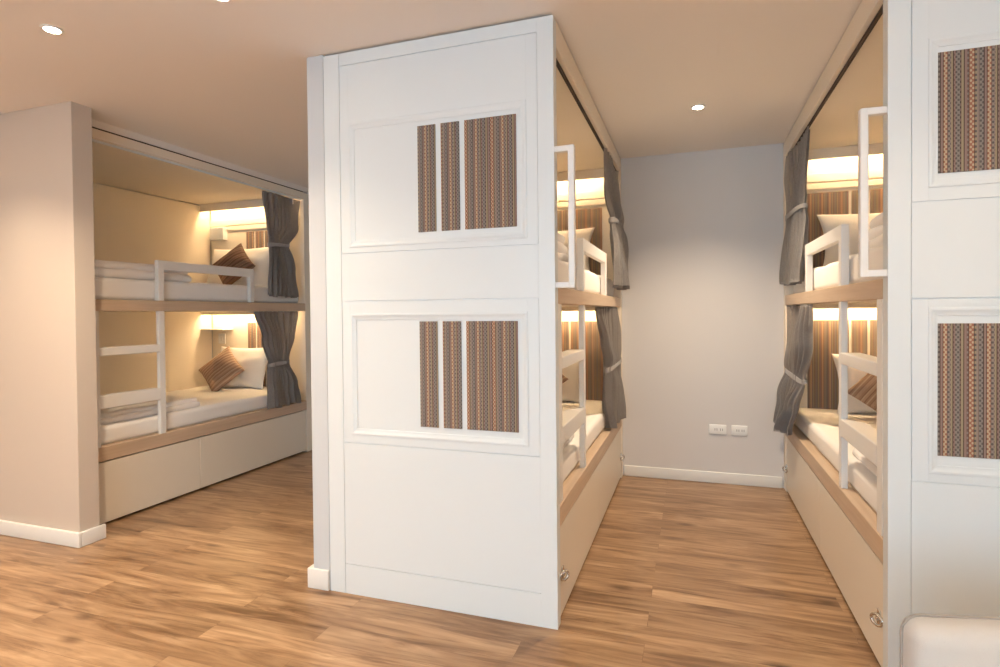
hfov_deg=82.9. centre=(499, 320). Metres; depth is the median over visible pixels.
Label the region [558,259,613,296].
mattress
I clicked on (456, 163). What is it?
bunk bed
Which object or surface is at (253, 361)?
pillow
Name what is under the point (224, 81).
ceiling
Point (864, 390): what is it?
cushion
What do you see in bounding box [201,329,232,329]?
shelf
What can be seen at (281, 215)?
curtain
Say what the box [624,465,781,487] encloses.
baseboard
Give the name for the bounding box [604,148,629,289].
curtain
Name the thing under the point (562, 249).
duvet
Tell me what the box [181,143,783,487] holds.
wall
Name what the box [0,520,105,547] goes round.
baseboard
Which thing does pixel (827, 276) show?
mattress
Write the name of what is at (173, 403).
duvet
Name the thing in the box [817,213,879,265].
pillow
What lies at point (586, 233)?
pillow
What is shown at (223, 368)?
cushion
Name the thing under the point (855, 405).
pillow
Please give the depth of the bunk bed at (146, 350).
4.76 m
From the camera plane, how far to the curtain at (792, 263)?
3.54 m
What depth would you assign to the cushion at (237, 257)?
5.16 m
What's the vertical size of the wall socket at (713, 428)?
0.073 m
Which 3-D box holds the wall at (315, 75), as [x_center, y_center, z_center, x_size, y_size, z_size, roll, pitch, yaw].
[-0.483,-0.004,3.746,0.090,2.500,2.303,0,1,19]
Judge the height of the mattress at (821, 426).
0.129 m
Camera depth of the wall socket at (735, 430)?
4.20 m
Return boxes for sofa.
[900,613,999,666]
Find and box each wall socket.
[709,424,725,434]
[731,425,747,435]
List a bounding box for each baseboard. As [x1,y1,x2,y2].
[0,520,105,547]
[308,564,329,590]
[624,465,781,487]
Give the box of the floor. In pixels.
[0,450,880,666]
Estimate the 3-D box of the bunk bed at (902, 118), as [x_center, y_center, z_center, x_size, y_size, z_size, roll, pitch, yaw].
[2.163,-0.013,2.848,1.169,2.494,2.306,0,1,19]
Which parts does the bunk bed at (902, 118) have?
drawer, guard rail, head panel, rail, rail, drawer, grab handle, panel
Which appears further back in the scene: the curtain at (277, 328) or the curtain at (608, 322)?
the curtain at (277, 328)
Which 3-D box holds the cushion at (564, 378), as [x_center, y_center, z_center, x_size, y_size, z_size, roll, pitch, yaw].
[0.270,0.437,4.288,0.455,0.451,0.225,0,1,38]
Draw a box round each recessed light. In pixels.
[39,24,63,34]
[691,104,704,109]
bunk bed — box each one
[92,127,311,524]
[323,15,624,629]
[782,0,999,666]
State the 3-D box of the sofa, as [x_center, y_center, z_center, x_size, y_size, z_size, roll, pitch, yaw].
[1.439,0.979,0.963,1.059,0.576,0.728,0,1,7]
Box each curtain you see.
[254,311,300,408]
[262,191,299,297]
[595,307,625,427]
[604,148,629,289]
[773,304,812,435]
[779,126,809,285]
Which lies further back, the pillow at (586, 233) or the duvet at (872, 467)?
the pillow at (586, 233)
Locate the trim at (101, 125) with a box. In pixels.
[92,119,308,192]
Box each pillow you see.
[206,247,268,286]
[221,346,267,389]
[558,228,593,270]
[562,362,578,402]
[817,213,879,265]
[832,354,876,412]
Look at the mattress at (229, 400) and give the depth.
4.37 m
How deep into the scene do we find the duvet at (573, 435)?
2.93 m
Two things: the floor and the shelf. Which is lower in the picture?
the floor
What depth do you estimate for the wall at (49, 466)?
3.26 m
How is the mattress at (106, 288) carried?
on the bunk bed at (146, 350)
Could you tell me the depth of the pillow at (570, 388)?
4.33 m
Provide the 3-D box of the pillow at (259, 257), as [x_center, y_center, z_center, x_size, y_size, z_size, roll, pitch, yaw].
[-2.475,-0.504,5.403,0.784,0.407,0.202,0,1,20]
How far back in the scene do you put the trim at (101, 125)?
4.10 m
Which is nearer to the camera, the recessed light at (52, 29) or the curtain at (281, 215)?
the recessed light at (52, 29)
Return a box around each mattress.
[95,277,298,302]
[101,385,299,444]
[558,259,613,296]
[562,400,604,480]
[793,245,882,293]
[794,408,876,511]
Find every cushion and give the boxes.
[199,346,243,390]
[213,243,254,284]
[562,374,567,383]
[848,373,876,411]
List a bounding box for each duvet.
[94,259,191,282]
[101,395,199,424]
[558,233,568,261]
[563,434,574,448]
[852,448,876,475]
[869,212,882,248]
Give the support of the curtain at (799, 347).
hanging from the bunk bed at (902, 118)
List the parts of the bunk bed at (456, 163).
grab handle, drawer, rail, head panel, rail, guard rail, drawer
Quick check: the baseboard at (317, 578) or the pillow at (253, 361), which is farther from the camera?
the pillow at (253, 361)
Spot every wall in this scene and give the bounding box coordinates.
[0,101,99,531]
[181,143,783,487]
[307,55,330,589]
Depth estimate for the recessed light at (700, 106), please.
3.34 m
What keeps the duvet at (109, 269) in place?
on the mattress at (106, 288)
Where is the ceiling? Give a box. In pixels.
[0,0,861,200]
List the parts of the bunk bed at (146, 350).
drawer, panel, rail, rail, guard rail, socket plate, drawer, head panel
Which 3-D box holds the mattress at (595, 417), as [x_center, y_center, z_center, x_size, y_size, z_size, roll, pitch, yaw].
[0.072,0.695,3.556,1.021,0.127,2.153,0,1,19]
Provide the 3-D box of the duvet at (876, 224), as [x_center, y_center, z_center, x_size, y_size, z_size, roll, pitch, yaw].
[1.822,-0.383,2.179,0.608,0.174,0.682,0,1,19]
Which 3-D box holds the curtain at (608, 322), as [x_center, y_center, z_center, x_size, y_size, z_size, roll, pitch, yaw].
[0.782,0.323,3.950,0.121,0.838,0.945,0,1,19]

